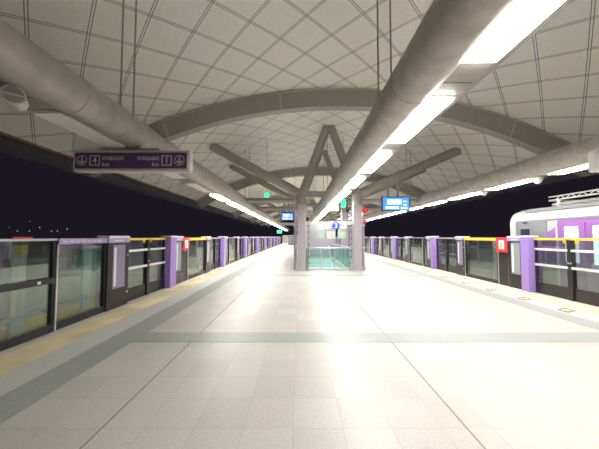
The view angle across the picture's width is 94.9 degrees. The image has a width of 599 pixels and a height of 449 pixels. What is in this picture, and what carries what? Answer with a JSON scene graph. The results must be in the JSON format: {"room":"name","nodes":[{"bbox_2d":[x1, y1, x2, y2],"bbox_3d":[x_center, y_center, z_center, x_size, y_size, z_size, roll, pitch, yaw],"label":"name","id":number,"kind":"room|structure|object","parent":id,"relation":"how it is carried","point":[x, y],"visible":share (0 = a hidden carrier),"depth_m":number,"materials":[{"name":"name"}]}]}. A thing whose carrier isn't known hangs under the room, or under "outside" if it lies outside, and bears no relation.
{"room":"metro station","nodes":[
{"label":"metro station","id":0,"kind":"room"},
{"bbox_2d":[282,235,293,242],"bbox_3d":[1.220,3.457,64.009,10.400,1.900,0.200,0,-3,0],"label":"wall","id":1,"kind":"structure","parent":0,"point":[284,237],"depth_m":63.92,"materials":[{"name":"grey"}]},
{"bbox_2d":[0,243,284,374],"bbox_3d":[-3.495,2.882,30.401,0.510,0.007,67.000,0,-3,0],"label":"trim","id":2,"kind":"structure","parent":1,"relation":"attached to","point":[10,361],"depth_m":4.50,"materials":[{"name":"yellow tile"}]},
{"bbox_2d":[0,243,286,395],"bbox_3d":[-3.345,2.882,30.401,1.070,0.007,67.000,0,-3,0],"label":"trim","id":3,"kind":"structure","parent":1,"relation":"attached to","point":[10,380],"depth_m":4.10,"materials":[{"name":"stone"}]},
{"bbox_2d":[0,243,287,424],"bbox_3d":[-2.600,2.882,30.401,0.420,0.007,67.000,0,-3,0],"label":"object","id":4,"kind":"structure","parent":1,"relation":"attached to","point":[22,397],"depth_m":3.36,"materials":[{"name":"grey stone"}]},
{"bbox_2d":[79,249,286,448],"bbox_3d":[-1.552,2.882,30.401,0.015,0.007,67.000,0,-3,0],"label":"trim","id":5,"kind":"structure","parent":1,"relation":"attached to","point":[108,421],"depth_m":2.74,"materials":[{"name":"beige"}]},
{"bbox_2d":[365,256,598,329],"bbox_3d":[5.020,2.882,30.401,0.420,0.007,67.000,0,-3,0],"label":"trim","id":6,"kind":"structure","parent":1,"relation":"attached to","point":[588,323],"depth_m":6.39,"materials":[{"name":"grey stone"}]},
{"bbox_2d":[365,253,598,322],"bbox_3d":[5.775,2.882,30.401,1.090,0.007,67.000,0,-3,0],"label":"trim","id":7,"kind":"structure","parent":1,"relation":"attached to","point":[588,316],"depth_m":7.17,"materials":[{"name":"stone"}]},
{"bbox_2d":[556,308,575,312],"bbox_3d":[5.460,1.752,5.626,0.454,0.004,0.238,1,-3,-24],"label":"floor marker","id":8,"kind":"object","parent":7,"relation":"on","point":[567,310],"visible":1,"depth_m":5.60,"materials":[{"name":"beige"}]},
{"bbox_2d":[365,253,598,315],"bbox_3d":[5.935,2.882,30.401,0.510,0.007,67.000,0,-3,0],"label":"trim","id":9,"kind":"structure","parent":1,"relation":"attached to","point":[586,309],"depth_m":7.56,"materials":[{"name":"tile"}]},
{"bbox_2d":[0,243,598,448],"bbox_3d":[1.220,3.007,30.395,10.440,0.250,67.000,0,-3,0],"label":"floor","id":10,"kind":"structure","parent":0,"point":[212,395],"depth_m":2.82,"materials":[{"name":"tile"}]},
{"bbox_2d":[0,237,57,351],"bbox_3d":[-3.982,0.907,3.489,0.276,1.496,1.813,0,-3,0],"label":"glass panel","id":11,"kind":"object","parent":10,"relation":"on","point":[27,291],"depth_m":3.98,"materials":[{"name":"black"}]},
{"bbox_2d":[53,238,107,330],"bbox_3d":[-4.003,0.987,4.972,0.234,1.471,1.153,0,-3,0],"label":"glass panel","id":12,"kind":"object","parent":10,"relation":"on","point":[80,269],"visible":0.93,"depth_m":4.91,"materials":[{"name":"black"}]},
{"bbox_2d":[97,236,129,311],"bbox_3d":[-3.985,1.004,5.893,0.270,1.521,0.686,0,-3,0],"label":"housing","id":13,"kind":"object","parent":10,"relation":"on","point":[117,251],"visible":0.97,"depth_m":5.82,"materials":[{"name":"black metal"}]},
{"bbox_2d":[127,238,165,301],"bbox_3d":[-3.975,1.083,7.156,0.110,1.465,1.840,0,-3,0],"label":"door","id":14,"kind":"structure","parent":10,"relation":"on","point":[138,247],"depth_m":7.07,"materials":[{"name":"black"}]},
{"bbox_2d":[161,236,176,287],"bbox_3d":[-3.940,1.107,8.284,0.320,1.531,0.410,0,-3,0],"label":"gate post","id":15,"kind":"object","parent":10,"relation":"on","point":[171,241],"visible":0.9,"depth_m":8.11,"materials":[{"name":"purple metal"}]},
{"bbox_2d":[176,236,183,283],"bbox_3d":[-3.985,1.136,8.805,0.270,1.521,0.630,0,-3,0],"label":"housing","id":16,"kind":"object","parent":10,"relation":"on","point":[179,238],"visible":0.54,"depth_m":8.88,"materials":[{"name":"black"}]},
{"bbox_2d":[182,237,188,281],"bbox_3d":[-3.921,1.179,9.368,0.137,1.486,0.493,0,-3,0],"label":"sign panel","id":17,"kind":"object","parent":10,"relation":"on","point":[185,239],"visible":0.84,"depth_m":9.38,"materials":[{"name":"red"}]},
{"bbox_2d":[188,238,205,279],"bbox_3d":[-4.005,1.239,10.521,0.230,1.471,1.813,0,-3,0],"label":"glass panel","id":18,"kind":"object","parent":10,"relation":"on","point":[197,246],"visible":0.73,"depth_m":10.54,"materials":[{"name":"black"}]},
{"bbox_2d":[201,236,210,272],"bbox_3d":[-3.985,1.268,11.704,0.270,1.521,0.548,0,-3,0],"label":"housing","id":19,"kind":"object","parent":10,"relation":"on","point":[208,238],"visible":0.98,"depth_m":11.58,"materials":[{"name":"black"}]},
{"bbox_2d":[210,237,220,269],"bbox_3d":[-4.000,1.343,12.870,0.160,1.465,1.786,0,-3,0],"label":"door","id":20,"kind":"structure","parent":10,"relation":"on","point":[213,240],"depth_m":12.87,"materials":[{"name":"black"}]},
{"bbox_2d":[218,236,225,266],"bbox_3d":[-3.940,1.366,13.970,0.320,1.531,0.410,0,-3,0],"label":"gate post","id":21,"kind":"object","parent":10,"relation":"on","point":[223,238],"visible":0.78,"depth_m":13.78,"materials":[{"name":"purple metal"}]},
{"bbox_2d":[229,237,236,263],"bbox_3d":[-4.005,1.497,16.208,0.230,1.471,1.813,0,-3,0],"label":"fixed glass panel","id":22,"kind":"object","parent":10,"relation":"on","point":[232,240],"visible":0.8,"depth_m":16.20,"materials":[{"name":"black"}]},
{"bbox_2d":[242,236,246,257],"bbox_3d":[-3.940,1.624,19.657,0.320,1.531,0.410,0,-3,0],"label":"gate post","id":23,"kind":"object","parent":10,"relation":"on","point":[245,237],"visible":0.72,"depth_m":19.47,"materials":[{"name":"purple metal"}]},
{"bbox_2d":[239,237,243,259],"bbox_3d":[-4.000,1.601,18.557,0.160,1.465,1.786,0,-3,0],"label":"door","id":24,"kind":"structure","parent":23,"relation":"attached to","point":[242,238],"depth_m":18.80,"materials":[{"name":"black"}]},
{"bbox_2d":[248,237,252,256],"bbox_3d":[-4.005,1.756,21.894,0.230,1.471,1.813,0,-3,0],"label":"fixed glass panel","id":25,"kind":"object","parent":10,"relation":"on","point":[249,238],"visible":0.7,"depth_m":21.77,"materials":[{"name":"clear glass"}]},
{"bbox_2d":[288,236,293,244],"bbox_3d":[-1.500,3.021,52.207,1.200,1.700,0.620,0,-3,0],"label":"tall cabinet","id":26,"kind":"object","parent":10,"relation":"on","point":[290,238],"visible":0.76,"depth_m":51.91,"materials":[{"name":"grey"}]},
{"bbox_2d":[293,207,296,269],"bbox_3d":[-0.220,0.825,16.520,0.140,2.850,8.120,0,-3,0],"label":"screen","id":27,"kind":"object","parent":10,"relation":"on","point":[294,208],"visible":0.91,"depth_m":13.77,"materials":[{"name":"grey"}]},
{"bbox_2d":[307,210,309,270],"bbox_3d":[0.420,0.699,12.311,0.140,2.720,0.140,0,-3,0],"label":"stanchion","id":28,"kind":"object","parent":10,"relation":"on","point":[308,210],"visible":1,"depth_m":12.30,"materials":[{"name":"beige metal"}]},
{"bbox_2d":[266,198,351,223],"bbox_3d":[1.617,-0.274,33.247,11.425,6.565,0.460,0,-3,0],"label":"support","id":29,"kind":"object","parent":10,"relation":"on","point":[308,199],"visible":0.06,"depth_m":33.15,"materials":[{"name":"grey paint"}]},
{"bbox_2d":[306,225,335,256],"bbox_3d":[1.325,1.202,20.967,2.850,2.500,0.140,0,-3,0],"label":"panel","id":30,"kind":"object","parent":10,"relation":"on","point":[313,242],"visible":0.43,"depth_m":20.91,"materials":[{"name":"grey metal"}]},
{"bbox_2d":[229,150,425,262],"bbox_3d":[1.618,-1.057,15.914,11.399,6.555,0.440,0,-3,0],"label":"support","id":31,"kind":"object","parent":10,"relation":"on","point":[344,211],"visible":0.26,"depth_m":15.83,"materials":[{"name":"grey paint"}]},
{"bbox_2d":[281,192,293,220],"bbox_3d":[-0.700,-1.049,15.911,0.760,1.660,0.117,0,-3,0],"label":"display screen","id":32,"kind":"object","parent":31,"relation":"hanging from","point":[285,216],"visible":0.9,"depth_m":15.83,"materials":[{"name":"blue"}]},
{"bbox_2d":[281,213,292,219],"bbox_3d":[-0.700,-0.462,15.834,0.680,0.400,0.006,0,-3,0],"label":"picture","id":33,"kind":"object","parent":32,"relation":"attached to","point":[284,216],"depth_m":15.83,"materials":[{"name":"blue"}]},
{"bbox_2d":[306,243,351,269],"bbox_3d":[1.350,1.740,16.593,2.096,1.028,8.190,0,-3,0],"label":"stair railing","id":34,"kind":"object","parent":10,"relation":"on","point":[342,253],"visible":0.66,"depth_m":12.95,"materials":[{"name":"glass"}]},
{"bbox_2d":[238,275,422,275],"bbox_3d":[1.210,1.992,10.781,7.200,0.007,0.400,0,-3,0],"label":"trim","id":35,"kind":"structure","parent":10,"relation":"on","point":[238,275],"depth_m":10.70,"materials":[{"name":"grey stone"}]},
{"bbox_2d":[209,126,460,270],"bbox_3d":[1.617,-1.218,12.468,11.425,6.565,0.460,0,-3,0],"label":"support","id":36,"kind":"object","parent":10,"relation":"on","point":[300,193],"visible":0.92,"depth_m":12.34,"materials":[{"name":"grey paint"}]},
{"bbox_2d":[381,176,409,210],"bbox_3d":[4.250,-1.369,12.171,1.240,1.560,0.117,0,-3,0],"label":"display screen","id":37,"kind":"object","parent":36,"relation":"attached to","point":[388,203],"visible":1,"depth_m":12.10,"materials":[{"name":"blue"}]},
{"bbox_2d":[349,210,351,270],"bbox_3d":[2.280,0.699,12.311,0.140,2.720,0.140,0,-3,0],"label":"stanchion","id":38,"kind":"object","parent":10,"relation":"on","point":[350,210],"visible":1,"depth_m":12.29,"materials":[{"name":"beige metal"}]},
{"bbox_2d":[306,221,352,224],"bbox_3d":[1.350,-0.068,12.401,2.100,0.140,0.150,0,-3,0],"label":"beam","id":39,"kind":"structure","parent":38,"relation":"attached to","point":[310,222],"depth_m":12.36,"materials":[{"name":"grey"}]},
{"bbox_2d":[316,231,324,238],"bbox_3d":[0.950,0.311,12.356,0.380,0.660,0.046,0,-3,0],"label":"notice board","id":40,"kind":"object","parent":39,"relation":"hanging from","point":[319,234],"visible":0.88,"depth_m":12.33,"materials":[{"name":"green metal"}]},
{"bbox_2d":[327,229,334,238],"bbox_3d":[1.420,0.311,12.356,0.380,0.660,0.046,0,-3,0],"label":"notice board","id":41,"kind":"object","parent":39,"relation":"hanging from","point":[330,234],"visible":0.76,"depth_m":12.33,"materials":[{"name":"white paper"}]},
{"bbox_2d":[337,228,345,238],"bbox_3d":[1.900,0.311,12.356,0.380,0.660,0.046,0,-3,0],"label":"notice board","id":42,"kind":"object","parent":39,"relation":"hanging from","point":[341,234],"visible":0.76,"depth_m":12.33,"materials":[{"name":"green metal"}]},
{"bbox_2d":[338,207,365,269],"bbox_3d":[2.920,0.825,16.520,0.140,2.850,8.120,0,-3,0],"label":"screen","id":43,"kind":"object","parent":10,"relation":"on","point":[363,225],"visible":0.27,"depth_m":15.07,"materials":[{"name":"grey"}]},
{"bbox_2d":[133,332,598,341],"bbox_3d":[1.210,1.689,4.118,7.200,0.007,0.400,0,-3,0],"label":"floor stripe","id":44,"kind":"structure","parent":10,"relation":"on","point":[149,336],"depth_m":4.14,"materials":[{"name":"grey stone"}]},
{"bbox_2d":[365,237,369,252],"bbox_3d":[6.445,1.930,25.742,0.230,1.471,1.758,0,-3,0],"label":"fixed glass panel","id":45,"kind":"object","parent":10,"relation":"on","point":[367,245],"visible":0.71,"depth_m":25.83,"materials":[{"name":"clear glass"}]},
{"bbox_2d":[371,237,373,253],"bbox_3d":[6.380,1.807,23.683,0.320,1.531,0.273,0,-3,0],"label":"gate post","id":46,"kind":"object","parent":10,"relation":"on","point":[372,238],"visible":0.73,"depth_m":23.56,"materials":[{"name":"purple metal"}]},
{"bbox_2d":[374,237,378,254],"bbox_3d":[6.440,1.788,22.680,0.160,1.465,1.730,0,-3,0],"label":"door","id":47,"kind":"structure","parent":46,"relation":"attached to","point":[375,238],"depth_m":22.88,"materials":[{"name":"black"}]},
{"bbox_2d":[381,237,388,257],"bbox_3d":[6.445,1.687,20.386,0.230,1.471,1.758,0,-3,0],"label":"fixed glass panel","id":48,"kind":"object","parent":10,"relation":"on","point":[384,240],"visible":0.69,"depth_m":20.42,"materials":[{"name":"clear glass"}]},
{"bbox_2d":[392,236,397,259],"bbox_3d":[6.380,1.563,18.326,0.320,1.531,0.273,0,-3,0],"label":"gate post","id":49,"kind":"object","parent":10,"relation":"on","point":[393,237],"visible":0.73,"depth_m":18.23,"materials":[{"name":"purple metal"}]},
{"bbox_2d":[396,237,404,260],"bbox_3d":[6.440,1.545,17.323,0.160,1.465,1.730,0,-3,0],"label":"door","id":50,"kind":"structure","parent":49,"relation":"attached to","point":[398,242],"depth_m":17.34,"materials":[{"name":"black"}]},
{"bbox_2d":[405,237,408,262],"bbox_3d":[6.425,1.471,16.183,0.270,1.521,0.548,0,-3,0],"label":"housing","id":51,"kind":"object","parent":10,"relation":"on","point":[406,238],"visible":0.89,"depth_m":16.09,"materials":[{"name":"black"}]},
{"bbox_2d":[330,272,485,448],"bbox_3d":[1.316,1.719,4.777,0.012,0.007,15.700,0,-3,0],"label":"trim","id":52,"kind":"structure","parent":10,"relation":"on","point":[330,272],"depth_m":2.69,"materials":[{"name":"beige"}]},
{"bbox_2d":[409,237,422,265],"bbox_3d":[6.445,1.444,15.028,0.230,1.471,1.758,0,-3,0],"label":"fixed glass panel","id":53,"kind":"object","parent":10,"relation":"on","point":[415,243],"visible":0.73,"depth_m":15.01,"materials":[{"name":"black"}]},
{"bbox_2d":[422,237,426,266],"bbox_3d":[6.445,1.393,13.916,0.230,1.471,0.466,0,-3,0],"label":"glass panel","id":54,"kind":"object","parent":10,"relation":"on","point":[423,238],"visible":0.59,"depth_m":14.05,"materials":[{"name":"black"}]},
{"bbox_2d":[426,236,430,267],"bbox_3d":[6.425,1.345,13.395,0.270,1.521,0.576,0,-3,0],"label":"housing","id":55,"kind":"object","parent":10,"relation":"on","point":[427,237],"visible":0.45,"depth_m":13.46,"materials":[{"name":"black"}]},
{"bbox_2d":[430,236,438,268],"bbox_3d":[6.380,1.320,12.970,0.320,1.531,0.273,0,-3,0],"label":"gate post","id":56,"kind":"object","parent":10,"relation":"on","point":[433,247],"visible":0.9,"depth_m":12.86,"materials":[{"name":"purple metal"}]},
{"bbox_2d":[436,238,456,273],"bbox_3d":[6.440,1.302,11.966,0.160,1.465,1.730,0,-3,0],"label":"door","id":57,"kind":"structure","parent":10,"relation":"on","point":[450,242],"depth_m":11.92,"materials":[{"name":"black"}]},
{"bbox_2d":[455,236,469,275],"bbox_3d":[6.425,1.228,10.826,0.270,1.521,0.548,0,-3,0],"label":"housing","id":58,"kind":"object","parent":10,"relation":"on","point":[460,259],"visible":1,"depth_m":10.79,"materials":[{"name":"black"}]},
{"bbox_2d":[464,238,498,283],"bbox_3d":[6.445,1.200,9.671,0.230,1.471,1.758,0,-3,0],"label":"glass panel","id":59,"kind":"object","parent":10,"relation":"on","point":[480,254],"visible":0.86,"depth_m":9.65,"materials":[{"name":"black"}]},
{"bbox_2d":[496,237,508,285],"bbox_3d":[6.362,1.142,8.559,0.137,1.486,0.466,0,-3,0],"label":"sign panel","id":60,"kind":"object","parent":10,"relation":"on","point":[501,242],"visible":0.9,"depth_m":8.56,"materials":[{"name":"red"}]},
{"bbox_2d":[507,236,521,289],"bbox_3d":[6.425,1.101,8.038,0.270,1.521,0.576,0,-3,0],"label":"housing","id":61,"kind":"object","parent":10,"relation":"on","point":[514,254],"visible":0.59,"depth_m":8.07,"materials":[{"name":"black"}]},
{"bbox_2d":[520,236,538,291],"bbox_3d":[6.380,1.077,7.612,0.320,1.531,0.273,0,-3,0],"label":"gate post","id":62,"kind":"object","parent":10,"relation":"on","point":[528,277],"visible":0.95,"depth_m":7.51,"materials":[{"name":"purple metal"}]},
{"bbox_2d":[533,238,598,306],"bbox_3d":[6.415,1.053,6.485,0.110,1.465,1.978,0,-3,0],"label":"door","id":63,"kind":"structure","parent":62,"relation":"attached to","point":[552,267],"depth_m":6.59,"materials":[{"name":"black"}]},
{"bbox_2d":[0,0,598,224],"bbox_3d":[1.350,-2.537,30.146,17.689,2.656,72.000,0,-3,0],"label":"ceiling","id":64,"kind":"structure","parent":0,"point":[191,54],"depth_m":7.39,"materials":[{"name":"white metal"}]},
{"bbox_2d":[119,0,124,105],"bbox_3d":[-2.760,-3.031,4.292,0.026,2.737,0.026,0,-3,0],"label":"rod","id":65,"kind":"object","parent":64,"relation":"hanging from","point":[123,0],"visible":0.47,"depth_m":4.27,"materials":[{"name":"beige metal"}]},
{"bbox_2d":[0,18,288,230],"bbox_3d":[-2.840,-0.315,29.545,0.841,0.482,67.000,0,-3,0],"label":"ceiling pipe","id":66,"kind":"object","parent":65,"relation":"hanging from","point":[25,65],"visible":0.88,"depth_m":3.09,"materials":[{"name":"metal"}]},
{"bbox_2d":[0,84,28,110],"bbox_3d":[-2.791,-1.242,2.706,0.180,0.223,0.308,2,-3,-39],"label":"speaker","id":67,"kind":"object","parent":66,"relation":"attached to","point":[16,98],"visible":0.98,"depth_m":2.60},
{"bbox_2d":[2,86,23,102],"bbox_3d":[-2.700,-1.225,2.594,0.148,0.148,0.019,2,-3,-39],"label":"speaker grille","id":68,"kind":"object","parent":67,"relation":"attached to","point":[10,94],"depth_m":2.59,"materials":[{"name":"beige metal"}]},
{"bbox_2d":[27,97,124,147],"bbox_3d":[-2.920,-1.280,3.766,0.420,0.040,1.748,0,-3,0],"label":"ceiling light","id":69,"kind":"object","parent":66,"relation":"attached to","point":[52,115],"visible":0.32,"depth_m":3.58,"materials":[{"name":"white plastic"}]},
{"bbox_2d":[32,111,124,147],"bbox_3d":[-2.935,-1.273,3.902,0.320,0.038,1.440,0,-3,0],"label":"diffuser","id":70,"kind":"object","parent":69,"relation":"attached to","point":[55,117],"depth_m":3.63,"materials":[{"name":"white plastic"}]},
{"bbox_2d":[73,145,192,172],"bbox_3d":[-2.650,-1.044,4.393,1.860,0.435,0.158,0,-3,0],"label":"exit sign","id":71,"kind":"object","parent":66,"relation":"hanging from","point":[138,159],"visible":1,"depth_m":4.32,"materials":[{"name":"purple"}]},
{"bbox_2d":[162,173,185,178],"bbox_3d":[-2.920,-1.184,5.884,0.420,0.040,1.748,0,-3,0],"label":"ceiling light","id":72,"kind":"object","parent":66,"relation":"attached to","point":[172,175],"visible":0.21,"depth_m":6.41,"materials":[{"name":"white plastic"}]},
{"bbox_2d":[184,182,212,192],"bbox_3d":[-2.920,-1.088,8.002,0.420,0.040,1.748,0,-3,0],"label":"ceiling light","id":73,"kind":"object","parent":66,"relation":"attached to","point":[191,184],"visible":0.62,"depth_m":7.95,"materials":[{"name":"white plastic"}]},
{"bbox_2d":[210,194,229,200],"bbox_3d":[-2.920,-0.992,10.119,0.420,0.040,1.748,0,-3,0],"label":"ceiling light","id":74,"kind":"object","parent":66,"relation":"attached to","point":[216,196],"visible":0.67,"depth_m":9.97,"materials":[{"name":"white plastic"}]},
{"bbox_2d":[224,201,240,206],"bbox_3d":[-2.920,-0.896,12.237,0.420,0.040,1.748,0,-3,0],"label":"ceiling light","id":75,"kind":"object","parent":66,"relation":"attached to","point":[231,203],"visible":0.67,"depth_m":11.76,"materials":[{"name":"white plastic"}]},
{"bbox_2d":[227,203,240,206],"bbox_3d":[-2.935,-0.889,12.373,0.320,0.038,1.440,0,-3,0],"label":"diffuser","id":76,"kind":"object","parent":75,"relation":"attached to","point":[232,204],"depth_m":12.12,"materials":[{"name":"white plastic"}]},
{"bbox_2d":[0,131,266,226],"bbox_3d":[-7.975,-1.261,30.088,1.150,0.500,72.000,0,-3,0],"label":"trim","id":77,"kind":"structure","parent":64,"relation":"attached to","point":[7,147],"depth_m":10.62,"materials":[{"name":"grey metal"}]},
{"bbox_2d":[132,0,136,114],"bbox_3d":[-2.560,-3.031,4.292,0.026,2.737,0.026,0,-3,0],"label":"rod","id":78,"kind":"object","parent":64,"relation":"hanging from","point":[135,0],"visible":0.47,"depth_m":4.26,"materials":[{"name":"beige metal"}]},
{"bbox_2d":[249,203,351,222],"bbox_3d":[1.350,-1.727,40.600,17.461,3.006,0.420,0,-3,0],"label":"arch","id":79,"kind":"object","parent":64,"relation":"attached to","point":[254,218],"visible":0.24,"depth_m":40.44,"materials":[{"name":"metal"}]},
{"bbox_2d":[260,210,340,225],"bbox_3d":[1.350,-1.255,50.989,17.461,3.006,0.420,0,-3,0],"label":"arch","id":80,"kind":"object","parent":64,"relation":"attached to","point":[310,211],"visible":0.34,"depth_m":50.84,"materials":[{"name":"metal"}]},
{"bbox_2d":[232,191,389,217],"bbox_3d":[1.350,-2.199,30.211,17.461,3.006,0.420,0,-3,0],"label":"arch","id":81,"kind":"object","parent":64,"relation":"attached to","point":[238,212],"visible":0.29,"depth_m":30.05,"materials":[{"name":"metal"}]},
{"bbox_2d":[196,167,437,207],"bbox_3d":[1.350,-2.671,19.822,17.461,3.006,0.420,0,-3,0],"label":"arch","id":82,"kind":"object","parent":64,"relation":"attached to","point":[405,188],"visible":0.52,"depth_m":19.68,"materials":[{"name":"metal"}]},
{"bbox_2d":[88,88,591,176],"bbox_3d":[1.350,-3.142,9.432,17.461,3.006,0.420,0,-3,0],"label":"arch","id":83,"kind":"object","parent":64,"relation":"attached to","point":[533,139],"visible":0.69,"depth_m":9.30,"materials":[{"name":"metal"}]},
{"bbox_2d":[376,0,378,96],"bbox_3d":[1.220,-3.359,4.307,0.026,3.057,0.026,0,-3,0],"label":"rod","id":84,"kind":"object","parent":64,"relation":"hanging from","point":[376,0],"visible":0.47,"depth_m":4.27,"materials":[{"name":"beige metal"}]},
{"bbox_2d":[309,0,573,220],"bbox_3d":[1.486,-0.460,29.551,0.868,0.536,67.000,0,-3,0],"label":"ceiling pipe","id":85,"kind":"object","parent":84,"relation":"hanging from","point":[449,29],"visible":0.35,"depth_m":2.71,"materials":[{"name":"metal"}]},
{"bbox_2d":[326,204,338,210],"bbox_3d":[1.600,-0.918,13.290,0.590,0.500,0.090,0,-3,0],"label":"lamp","id":86,"kind":"object","parent":85,"relation":"hanging from","point":[331,207],"visible":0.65,"depth_m":13.24,"materials":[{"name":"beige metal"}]},
{"bbox_2d":[322,222,345,228],"bbox_3d":[1.535,-0.363,12.231,1.070,1.165,0.056,0,-3,0],"label":"number sign","id":87,"kind":"object","parent":85,"relation":"hanging from","point":[335,225],"visible":1,"depth_m":12.21,"materials":[{"name":"blue"}]},
{"bbox_2d":[336,191,349,197],"bbox_3d":[1.580,-1.124,10.075,0.420,0.040,1.748,0,-3,0],"label":"ceiling light","id":88,"kind":"object","parent":85,"relation":"attached to","point":[342,194],"visible":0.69,"depth_m":10.11,"materials":[{"name":"white plastic"}]},
{"bbox_2d":[345,177,365,187],"bbox_3d":[1.580,-1.220,7.958,0.420,0.040,1.748,0,-3,0],"label":"ceiling light","id":89,"kind":"object","parent":85,"relation":"attached to","point":[354,182],"visible":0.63,"depth_m":7.88,"materials":[{"name":"white plastic"}]},
{"bbox_2d":[359,148,398,172],"bbox_3d":[1.580,-1.316,5.840,0.420,0.040,1.748,0,-3,0],"label":"ceiling light","id":90,"kind":"object","parent":85,"relation":"attached to","point":[378,159],"visible":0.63,"depth_m":5.69,"materials":[{"name":"white plastic"}]},
{"bbox_2d":[359,154,390,172],"bbox_3d":[1.595,-1.309,5.976,0.320,0.038,1.440,0,-3,0],"label":"diffuser","id":91,"kind":"object","parent":90,"relation":"attached to","point":[377,159],"depth_m":5.77,"materials":[{"name":"white plastic"}]},
{"bbox_2d":[386,82,471,142],"bbox_3d":[1.580,-1.413,3.722,0.420,0.040,1.748,0,-3,0],"label":"ceiling light","id":92,"kind":"object","parent":85,"relation":"attached to","point":[432,105],"visible":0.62,"depth_m":3.56,"materials":[{"name":"white plastic"}]},
{"bbox_2d":[386,98,452,142],"bbox_3d":[1.595,-1.405,3.858,0.320,0.038,1.440,0,-3,0],"label":"diffuser","id":93,"kind":"object","parent":92,"relation":"attached to","point":[430,107],"depth_m":3.62,"materials":[{"name":"white plastic"}]},
{"bbox_2d":[460,0,564,61],"bbox_3d":[1.580,-1.509,1.604,0.420,0.040,1.748,0,-3,0],"label":"ceiling light","id":94,"kind":"object","parent":85,"relation":"attached to","point":[523,16],"visible":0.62,"depth_m":2.06,"materials":[{"name":"white plastic"}]},
{"bbox_2d":[389,0,391,74],"bbox_3d":[1.420,-3.359,4.307,0.026,3.057,0.026,0,-3,0],"label":"rod","id":95,"kind":"object","parent":64,"relation":"hanging from","point":[389,0],"visible":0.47,"depth_m":4.27,"materials":[{"name":"beige metal"}]},
{"bbox_2d":[367,172,598,222],"bbox_3d":[10.675,-1.261,30.088,1.150,0.500,72.000,0,-3,0],"label":"trim","id":96,"kind":"structure","parent":64,"relation":"attached to","point":[556,178],"depth_m":14.55,"materials":[{"name":"grey metal"}]},
{"bbox_2d":[309,261,338,267],"bbox_3d":[1.350,4.527,16.487,2.020,4.050,8.010,0,-3,0],"label":"wall","id":97,"kind":"structure","parent":0,"point":[332,265],"depth_m":19.91,"materials":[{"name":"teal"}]},
{"bbox_2d":[306,245,332,267],"bbox_3d":[1.350,3.933,16.849,1.856,5.071,7.244,0,-3,0],"label":"staircase","id":98,"kind":"structure","parent":97,"relation":"attached to","point":[312,264],"depth_m":19.81,"materials":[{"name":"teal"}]},
{"bbox_3d":[8.670,4.666,38.828,4.460,0.200,90.000,0,-3,0],"label":"floor","id":99,"kind":"structure","parent":0,"visible":0},
{"bbox_3d":[7.530,4.481,38.837,0.140,0.170,90.000,0,-3,0],"label":"track rail","id":100,"kind":"object","parent":99,"relation":"on","visible":0},
{"bbox_2d":[510,189,598,305],"bbox_3d":[8.185,0.714,-0.283,2.830,3.808,18.500,0,-3,0],"label":"train","id":101,"kind":"object","parent":100,"relation":"on","point":[565,218],"visible":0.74,"depth_m":7.11,"materials":[{"name":"grey metal"}]},
{"bbox_3d":[5.470,-3.005,4.291,0.026,2.683,0.026,0,-3,0],"label":"rod","id":102,"kind":"object","parent":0,"visible":0},
{"bbox_2d":[364,135,598,219],"bbox_3d":[5.750,-0.315,29.545,0.841,0.482,67.000,0,-3,0],"label":"ceiling pipe","id":103,"kind":"object","parent":102,"relation":"hanging from","point":[575,154],"visible":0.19,"depth_m":6.78,"materials":[{"name":"metal"}]},
{"bbox_2d":[448,192,480,199],"bbox_3d":[5.830,-1.012,9.670,0.420,0.040,1.748,0,-3,0],"label":"ceiling light","id":104,"kind":"object","parent":103,"relation":"attached to","point":[475,193],"visible":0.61,"depth_m":9.72,"materials":[{"name":"white plastic"}]},
{"bbox_2d":[486,176,547,189],"bbox_3d":[5.830,-1.109,7.552,0.420,0.040,1.748,0,-3,0],"label":"ceiling light","id":105,"kind":"object","parent":103,"relation":"attached to","point":[526,180],"visible":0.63,"depth_m":7.50,"materials":[{"name":"white plastic"}]},
{"bbox_2d":[486,179,535,189],"bbox_3d":[5.845,-1.101,7.688,0.320,0.038,1.440,0,-3,0],"label":"diffuser","id":106,"kind":"object","parent":105,"relation":"attached to","point":[527,180],"depth_m":7.50,"materials":[{"name":"white plastic"}]},
{"bbox_2d":[549,164,587,173],"bbox_3d":[5.830,-1.205,5.434,0.420,0.040,1.748,0,-3,0],"label":"ceiling light","id":107,"kind":"object","parent":103,"relation":"attached to","point":[585,166],"visible":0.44,"depth_m":5.84,"materials":[{"name":"white plastic"}]},
{"bbox_2d":[588,150,598,172],"bbox_3d":[5.600,-1.054,4.393,1.860,0.435,0.158,0,-3,0],"label":"exit sign","id":108,"kind":"object","parent":103,"relation":"hanging from","point":[593,156],"visible":1,"depth_m":4.37,"materials":[{"name":"white"}]},
{"label":"outside","id":109,"kind":"structure","parent":0,"visible":0},
{"bbox_2d":[0,248,8,260],"bbox_3d":[0.000,15.587,129.426,520.000,0.400,380.000,0,-3,0],"label":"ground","id":110,"kind":"structure","parent":109,"point":[3,251],"depth_m":149.35,"materials":[{"name":"black"}]},
{"bbox_3d":[-7.825,3.832,38.866,0.250,1.470,90.000,0,-3,0],"label":"track","id":111,"kind":"object","parent":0,"visible":0},
{"bbox_2d":[0,261,6,285],"bbox_3d":[-7.825,2.753,38.915,0.250,0.690,90.000,0,-3,0],"label":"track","id":112,"kind":"object","parent":111,"relation":"on","point":[3,264],"depth_m":7.13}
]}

